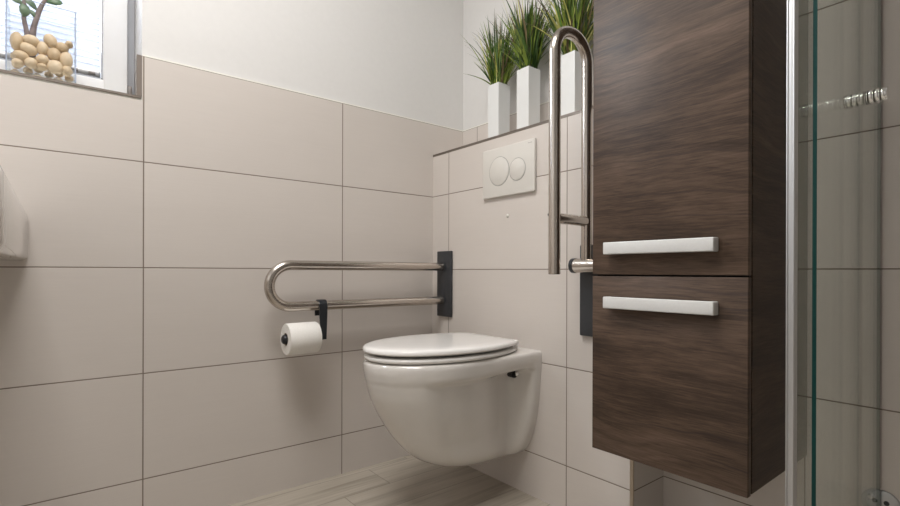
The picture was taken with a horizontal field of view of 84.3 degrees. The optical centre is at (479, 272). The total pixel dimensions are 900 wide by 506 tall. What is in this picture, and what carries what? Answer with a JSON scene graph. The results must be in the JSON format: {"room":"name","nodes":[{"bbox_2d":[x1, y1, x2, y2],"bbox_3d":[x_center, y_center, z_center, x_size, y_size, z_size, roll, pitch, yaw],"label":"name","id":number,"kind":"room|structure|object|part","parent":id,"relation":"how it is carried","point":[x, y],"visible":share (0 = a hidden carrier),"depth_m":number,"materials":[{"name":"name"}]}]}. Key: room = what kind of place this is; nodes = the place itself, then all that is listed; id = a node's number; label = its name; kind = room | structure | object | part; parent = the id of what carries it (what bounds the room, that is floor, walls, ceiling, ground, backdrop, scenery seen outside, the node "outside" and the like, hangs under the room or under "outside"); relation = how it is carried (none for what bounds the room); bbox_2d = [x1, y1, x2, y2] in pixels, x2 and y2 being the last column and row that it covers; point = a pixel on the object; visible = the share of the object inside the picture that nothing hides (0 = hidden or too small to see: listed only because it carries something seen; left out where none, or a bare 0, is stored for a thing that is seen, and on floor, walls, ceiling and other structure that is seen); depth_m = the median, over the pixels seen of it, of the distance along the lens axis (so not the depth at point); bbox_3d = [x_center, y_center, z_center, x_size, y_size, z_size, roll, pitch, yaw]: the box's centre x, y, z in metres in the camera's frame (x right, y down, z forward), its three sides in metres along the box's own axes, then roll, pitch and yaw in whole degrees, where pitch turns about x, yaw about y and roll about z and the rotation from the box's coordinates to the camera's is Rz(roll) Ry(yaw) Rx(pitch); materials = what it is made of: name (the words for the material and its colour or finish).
{"room":"accessible bathroom","nodes":[
{"label":"accessible bathroom","id":0,"kind":"room"},
{"bbox_2d":[0,0,462,505],"bbox_3d":[-1.137,-0.481,1.473,2.707,2.420,0.340,0,0,-40],"label":"wall","id":1,"kind":"structure","parent":0,"point":[143,362],"depth_m":1.53,"materials":[{"name":"tile"}]},
{"bbox_2d":[0,165,27,260],"bbox_3d":[-1.094,-0.089,0.768,0.560,0.124,0.789,0,0,-40],"label":"washbasin","id":2,"kind":"object","parent":1,"relation":"attached to","point":[13,217],"visible":1,"depth_m":0.81,"materials":[{"name":"ceramic"}]},
{"bbox_2d":[0,0,134,94],"bbox_3d":[-1.480,-0.965,1.215,1.048,0.934,0.095,0,0,-40],"label":"window","id":3,"kind":"structure","parent":1,"relation":"in","point":[117,17],"depth_m":1.49,"materials":[{"name":"grey plastic"}]},
{"bbox_2d":[0,0,99,77],"bbox_3d":[-1.463,-0.761,1.195,0.878,0.364,0.027,0,0,-40],"label":"blind","id":4,"kind":"object","parent":3,"relation":"attached to","point":[87,11],"visible":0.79,"depth_m":1.44,"materials":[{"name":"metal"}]},
{"bbox_3d":[-1.466,-0.588,1.198,0.878,0.018,0.020,0,0,-40],"label":"rail","id":5,"kind":"part","parent":4,"relation":"part of","materials":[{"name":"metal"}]},
{"bbox_2d":[0,69,140,98],"bbox_3d":[-1.507,-0.495,0.936,1.447,0.007,0.004,0,0,-40],"label":"trim","id":6,"kind":"structure","parent":1,"relation":"attached to","point":[1,70],"depth_m":1.30,"materials":[{"name":"metal"}]},
{"bbox_2d":[0,72,141,100],"bbox_3d":[-1.449,-0.492,1.177,1.048,0.012,0.287,0,0,-40],"label":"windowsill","id":7,"kind":"structure","parent":1,"relation":"attached to","point":[1,73],"depth_m":1.30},
{"bbox_2d":[5,0,75,82],"bbox_3d":[-1.162,-0.595,1.320,0.137,0.193,0.112,0,0,-40],"label":"glass vase","id":8,"kind":"object","parent":7,"relation":"on","point":[6,1],"visible":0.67,"depth_m":1.32,"materials":[{"name":"clear glass"}]},
{"bbox_2d":[10,32,22,49],"bbox_3d":[-1.178,-0.586,1.264,0.026,0.051,0.033,0,0,-40],"label":"pebble","id":9,"kind":"object","parent":8,"relation":"in","point":[16,39],"visible":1,"depth_m":1.25,"materials":[{"name":"beige stone"}]},
{"bbox_2d":[11,58,23,67],"bbox_3d":[-1.177,-0.533,1.265,0.024,0.021,0.033,0,0,-40],"label":"pebble","id":10,"kind":"object","parent":8,"relation":"in","point":[16,62],"visible":1,"depth_m":1.26,"materials":[{"name":"beige stone"}]},
{"bbox_2d":[12,50,28,60],"bbox_3d":[-1.172,-0.552,1.269,0.033,0.027,0.033,0,0,5],"label":"pebble","id":11,"kind":"object","parent":8,"relation":"in","point":[19,54],"visible":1,"depth_m":1.26,"materials":[{"name":"beige stone"}]},
{"bbox_2d":[23,67,32,74],"bbox_3d":[-1.208,-0.539,1.329,0.021,0.020,0.031,0,0,-40],"label":"pebble","id":12,"kind":"object","parent":8,"relation":"in","point":[26,70],"visible":0.81,"depth_m":1.32,"materials":[{"name":"beige stone"}]},
{"bbox_2d":[20,42,37,55],"bbox_3d":[-1.162,-0.574,1.277,0.040,0.031,0.033,0,0,-33],"label":"pebble","id":13,"kind":"object","parent":8,"relation":"in","point":[31,50],"visible":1,"depth_m":1.27,"materials":[{"name":"beige stone"}]},
{"bbox_2d":[23,57,37,68],"bbox_3d":[-1.158,-0.540,1.281,0.030,0.027,0.033,0,0,-40],"label":"pebble","id":14,"kind":"object","parent":8,"relation":"in","point":[29,62],"visible":1,"depth_m":1.27,"materials":[{"name":"beige stone"}]},
{"bbox_2d":[22,34,39,46],"bbox_3d":[-1.158,-0.597,1.281,0.036,0.030,0.033,0,0,-32],"label":"pebble","id":15,"kind":"object","parent":8,"relation":"in","point":[31,39],"visible":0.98,"depth_m":1.27,"materials":[{"name":"beige stone"}]},
{"bbox_2d":[12,0,62,57],"bbox_3d":[-1.177,-0.676,1.316,0.041,0.219,0.112,0,0,35],"label":"jade plant","id":16,"kind":"object","parent":8,"relation":"in","point":[25,11],"visible":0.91,"depth_m":1.31,"materials":[{"name":"green plant"}]},
{"bbox_3d":[-1.175,-0.662,1.317,0.059,0.191,0.024,0,0,-40],"label":"stem","id":17,"kind":"part","parent":16,"relation":"part of","materials":[{"name":"brown plant"}]},
{"bbox_2d":[36,41,48,55],"bbox_3d":[-1.140,-0.583,1.296,0.026,0.037,0.033,0,0,-40],"label":"pebble","id":18,"kind":"object","parent":8,"relation":"in","point":[42,47],"visible":1,"depth_m":1.29,"materials":[{"name":"beige stone"}]},
{"bbox_2d":[37,63,47,70],"bbox_3d":[-1.141,-0.535,1.295,0.023,0.018,0.033,0,0,-40],"label":"pebble","id":19,"kind":"object","parent":8,"relation":"in","point":[40,66],"visible":1,"depth_m":1.29,"materials":[{"name":"beige stone"}]},
{"bbox_2d":[36,54,48,64],"bbox_3d":[-1.140,-0.554,1.296,0.028,0.027,0.032,0,0,-26],"label":"pebble","id":20,"kind":"object","parent":8,"relation":"in","point":[41,58],"visible":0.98,"depth_m":1.29,"materials":[{"name":"beige stone"}]},
{"bbox_2d":[44,71,53,78],"bbox_3d":[-1.176,-0.539,1.356,0.020,0.018,0.031,0,0,-40],"label":"pebble","id":21,"kind":"object","parent":8,"relation":"in","point":[48,74],"visible":0.83,"depth_m":1.35,"materials":[{"name":"beige stone"}]},
{"bbox_2d":[43,34,57,47],"bbox_3d":[-1.128,-0.607,1.306,0.032,0.039,0.031,0,0,27],"label":"pebble","id":22,"kind":"object","parent":8,"relation":"in","point":[50,40],"visible":1,"depth_m":1.30,"materials":[{"name":"beige stone"}]},
{"bbox_2d":[47,48,60,60],"bbox_3d":[-1.123,-0.573,1.311,0.031,0.037,0.033,0,0,-40],"label":"pebble","id":23,"kind":"object","parent":8,"relation":"in","point":[53,53],"visible":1,"depth_m":1.30,"materials":[{"name":"beige stone"}]},
{"bbox_2d":[46,60,62,74],"bbox_3d":[-1.121,-0.542,1.312,0.036,0.037,0.033,0,0,-40],"label":"pebble","id":24,"kind":"object","parent":8,"relation":"in","point":[53,66],"visible":1,"depth_m":1.30,"materials":[{"name":"beige stone"}]},
{"bbox_2d":[56,42,68,52],"bbox_3d":[-1.111,-0.597,1.321,0.029,0.028,0.032,0,0,-30],"label":"pebble","id":25,"kind":"object","parent":8,"relation":"in","point":[62,47],"visible":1,"depth_m":1.31,"materials":[{"name":"beige stone"}]},
{"bbox_2d":[59,52,72,67],"bbox_3d":[-1.104,-0.567,1.327,0.029,0.044,0.033,0,0,-40],"label":"pebble","id":26,"kind":"object","parent":8,"relation":"in","point":[66,59],"visible":0.98,"depth_m":1.32,"materials":[{"name":"beige stone"}]},
{"bbox_2d":[62,65,71,76],"bbox_3d":[-1.103,-0.538,1.328,0.022,0.028,0.033,0,0,-40],"label":"pebble","id":27,"kind":"object","parent":8,"relation":"in","point":[67,71],"visible":1,"depth_m":1.32,"materials":[{"name":"beige stone"}]},
{"bbox_2d":[65,41,72,48],"bbox_3d":[-1.099,-0.609,1.331,0.017,0.019,0.033,0,0,-40],"label":"pebble","id":28,"kind":"object","parent":8,"relation":"in","point":[69,44],"visible":1,"depth_m":1.32,"materials":[{"name":"beige stone"}]},
{"bbox_2d":[64,76,73,81],"bbox_3d":[-1.144,-0.539,1.384,0.020,0.019,0.031,0,0,-40],"label":"pebble","id":29,"kind":"object","parent":8,"relation":"in","point":[69,78],"visible":0.75,"depth_m":1.38,"materials":[{"name":"beige stone"}]},
{"bbox_2d":[136,54,141,96],"bbox_3d":[-0.963,-0.556,1.405,0.012,0.116,0.013,0,0,-40],"label":"trim","id":30,"kind":"structure","parent":1,"relation":"attached to","point":[138,57],"depth_m":1.40,"materials":[{"name":"beige tile"}]},
{"bbox_2d":[142,54,462,131],"bbox_3d":[-0.514,-0.614,1.782,1.159,0.004,0.004,0,0,-40],"label":"trim","id":31,"kind":"structure","parent":1,"relation":"attached to","point":[142,54],"depth_m":1.66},
{"bbox_2d":[228,455,551,505],"bbox_3d":[-0.170,0.782,0.272,2.827,0.100,2.950,0,0,-40],"label":"floor","id":32,"kind":"structure","parent":0,"point":[408,480],"depth_m":1.66,"materials":[{"name":"brown wood"}]},
{"bbox_2d":[785,0,860,505],"bbox_3d":[0.672,-0.266,0.952,0.426,1.999,0.013,0,0,-40],"label":"shower door frame","id":33,"kind":"structure","parent":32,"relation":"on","point":[792,5],"depth_m":0.82,"materials":[{"name":"silver metal"}]},
{"bbox_3d":[0.675,-0.275,0.954,0.404,1.982,0.006,0,0,-40],"label":"glass pane","id":34,"kind":"part","parent":33,"relation":"part of","materials":[{"name":"clear glass"}]},
{"bbox_2d":[432,113,662,505],"bbox_3d":[0.171,0.125,1.748,0.157,1.215,0.940,0,0,-40],"label":"wall","id":35,"kind":"structure","parent":0,"point":[503,287],"depth_m":1.60,"materials":[{"name":"tile"}]},
{"bbox_2d":[264,251,452,316],"bbox_3d":[-0.399,0.046,1.759,0.696,0.260,0.093,0,0,-40],"label":"grab rail","id":36,"kind":"object","parent":35,"relation":"attached to","point":[444,265],"visible":1,"depth_m":1.76,"materials":[{"name":"metal"}]},
{"bbox_2d":[281,299,327,343],"bbox_3d":[-0.570,0.159,1.611,0.151,0.136,0.045,0,0,-45],"label":"toilet roll holder","id":37,"kind":"object","parent":36,"relation":"hanging from","point":[322,312],"visible":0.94,"depth_m":1.64,"materials":[{"name":"black plastic"}]},
{"bbox_2d":[280,322,321,354],"bbox_3d":[-0.572,0.212,1.594,0.099,0.100,0.100,0,0,-40],"label":"toilet roll","id":38,"kind":"object","parent":37,"relation":"hanging from","point":[303,337],"visible":0.92,"depth_m":1.56,"materials":[{"name":"paper"}]},
{"bbox_3d":[-0.138,0.046,1.981,0.010,0.260,0.093,0,0,-40],"label":"wall plate","id":39,"kind":"part","parent":36,"relation":"part of","materials":[{"name":"plastic"}]},
{"bbox_2d":[363,332,541,466],"bbox_3d":[-0.110,0.408,1.549,0.526,0.396,0.361,0,0,-40],"label":"toilet","id":40,"kind":"object","parent":35,"relation":"attached to","point":[457,399],"visible":1,"depth_m":1.42,"materials":[{"name":"ceramic"}]},
{"bbox_3d":[-0.135,0.243,1.527,0.450,0.015,0.358,0,0,-40],"label":"seat","id":41,"kind":"part","parent":40,"relation":"part of","materials":[{"name":"plastic"}]},
{"bbox_3d":[-0.136,0.220,1.527,0.456,0.022,0.361,0,0,-40],"label":"lid","id":42,"kind":"part","parent":40,"relation":"part of","materials":[{"name":"plastic"}]},
{"bbox_2d":[461,9,517,137],"bbox_3d":[0.057,-0.722,1.833,0.215,0.474,0.294,0,0,-40],"label":"potted grass","id":43,"kind":"object","parent":35,"relation":"on","point":[499,72],"depth_m":1.83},
{"bbox_2d":[488,82,509,137],"bbox_3d":[0.073,-0.589,1.850,0.058,0.210,0.058,0,0,-40],"label":"pot","id":44,"kind":"object","parent":43,"relation":"attached to","point":[498,92],"depth_m":1.83,"materials":[{"name":"white ceramic"}]},
{"bbox_2d":[433,110,580,156],"bbox_3d":[0.115,-0.479,1.697,0.006,0.010,0.940,0,0,-40],"label":"trim","id":45,"kind":"structure","parent":35,"relation":"attached to","point":[578,111],"depth_m":1.72,"materials":[{"name":"metal"}]},
{"bbox_2d":[483,138,536,199],"bbox_3d":[0.098,-0.349,1.702,0.013,0.172,0.256,0,0,-40],"label":"flush plate","id":46,"kind":"object","parent":35,"relation":"attached to","point":[508,170],"visible":1,"depth_m":1.69,"materials":[{"name":"plastic"}]},
{"bbox_2d":[486,0,551,128],"bbox_3d":[0.147,-0.728,1.708,0.242,0.488,0.300,0,0,-40],"label":"potted grass","id":47,"kind":"object","parent":35,"relation":"on","point":[528,40],"depth_m":1.71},
{"bbox_2d":[517,66,539,128],"bbox_3d":[0.172,-0.595,1.734,0.058,0.221,0.058,0,0,-40],"label":"pot","id":48,"kind":"object","parent":47,"relation":"attached to","point":[528,77],"depth_m":1.71,"materials":[{"name":"white ceramic"}]},
{"bbox_2d":[521,0,593,115],"bbox_3d":[0.252,-0.734,1.549,0.290,0.502,0.381,0,0,-40],"label":"potted grass","id":49,"kind":"object","parent":35,"relation":"on","point":[581,17],"depth_m":1.55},
{"bbox_2d":[561,50,581,115],"bbox_3d":[0.300,-0.587,1.583,0.058,0.207,0.058,0,0,-40],"label":"pot","id":50,"kind":"object","parent":49,"relation":"attached to","point":[571,68],"depth_m":1.56,"materials":[{"name":"white ceramic"}]},
{"bbox_2d":[548,26,597,336],"bbox_3d":[0.262,-0.241,1.368,0.197,0.854,0.102,0,0,-40],"label":"grab rail","id":51,"kind":"object","parent":35,"relation":"attached to","point":[583,265],"visible":0.91,"depth_m":1.38,"materials":[{"name":"metal"}]},
{"bbox_3d":[0.332,0.053,1.427,0.014,0.265,0.099,0,0,-40],"label":"wall plate","id":52,"kind":"part","parent":51,"relation":"part of","materials":[{"name":"plastic"}]},
{"bbox_2d":[630,460,633,505],"bbox_3d":[0.414,0.130,1.343,0.005,1.206,0.011,0,0,-40],"label":"trim","id":53,"kind":"structure","parent":35,"relation":"attached to","point":[631,461],"depth_m":1.34,"materials":[{"name":"metal"}]},
{"bbox_2d":[463,0,899,505],"bbox_3d":[0.856,-0.475,1.143,0.100,2.420,2.754,0,0,-40],"label":"wall","id":54,"kind":"structure","parent":0,"point":[837,19],"depth_m":1.11,"materials":[{"name":"tile"}]},
{"bbox_2d":[463,101,548,130],"bbox_3d":[0.302,-0.611,1.719,0.004,0.004,1.149,0,0,-40],"label":"trim","id":55,"kind":"structure","parent":54,"relation":"attached to","point":[547,101],"depth_m":2.04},
{"bbox_2d":[592,0,807,497],"bbox_3d":[0.516,-0.428,1.182,0.365,1.716,0.360,0,0,-40],"label":"upper cabinet","id":56,"kind":"object","parent":54,"relation":"attached to","point":[690,96],"visible":1,"depth_m":1.04,"materials":[{"name":"brown wood"}]},
{"bbox_3d":[0.382,-0.055,1.075,0.024,0.028,0.258,0,0,-40],"label":"handle","id":57,"kind":"part","parent":56,"relation":"part of","materials":[{"name":"silver metal"}]},
{"bbox_3d":[0.382,0.071,1.075,0.024,0.027,0.258,0,0,-40],"label":"handle","id":58,"kind":"part","parent":56,"relation":"part of","materials":[{"name":"silver metal"}]},
{"bbox_3d":[0.400,0.220,1.085,0.016,0.420,0.360,0,0,-40],"label":"door","id":59,"kind":"part","parent":56,"relation":"part of","materials":[{"name":"brown wood"}]},
{"bbox_3d":[0.402,-0.640,1.084,0.016,1.292,0.360,0,0,-40],"label":"door","id":60,"kind":"part","parent":56,"relation":"part of","materials":[{"name":"brown wood"}]},
{"bbox_2d":[811,0,889,505],"bbox_3d":[0.694,-0.267,0.920,0.434,1.997,0.068,0,0,-40],"label":"shower door","id":61,"kind":"structure","parent":54,"relation":"attached to","point":[880,94],"depth_m":0.95,"materials":[{"name":"clear glass"}]},
{"bbox_3d":[0.748,-0.342,0.991,0.030,0.030,0.029,0,0,-40],"label":"knob","id":62,"kind":"part","parent":61,"relation":"part of","materials":[{"name":"silver metal"}]},
{"bbox_3d":[0.772,-0.342,0.962,0.030,0.030,0.032,0,0,-40],"label":"knob","id":63,"kind":"part","parent":61,"relation":"part of","materials":[{"name":"silver metal"}]},
{"bbox_2d":[866,490,899,505],"bbox_3d":[0.854,0.495,1.051,0.019,0.060,0.060,0,0,-40],"label":"wall fitting","id":64,"kind":"object","parent":54,"relation":"attached to","point":[886,498],"visible":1,"depth_m":1.05,"materials":[{"name":"metal"}]}
]}

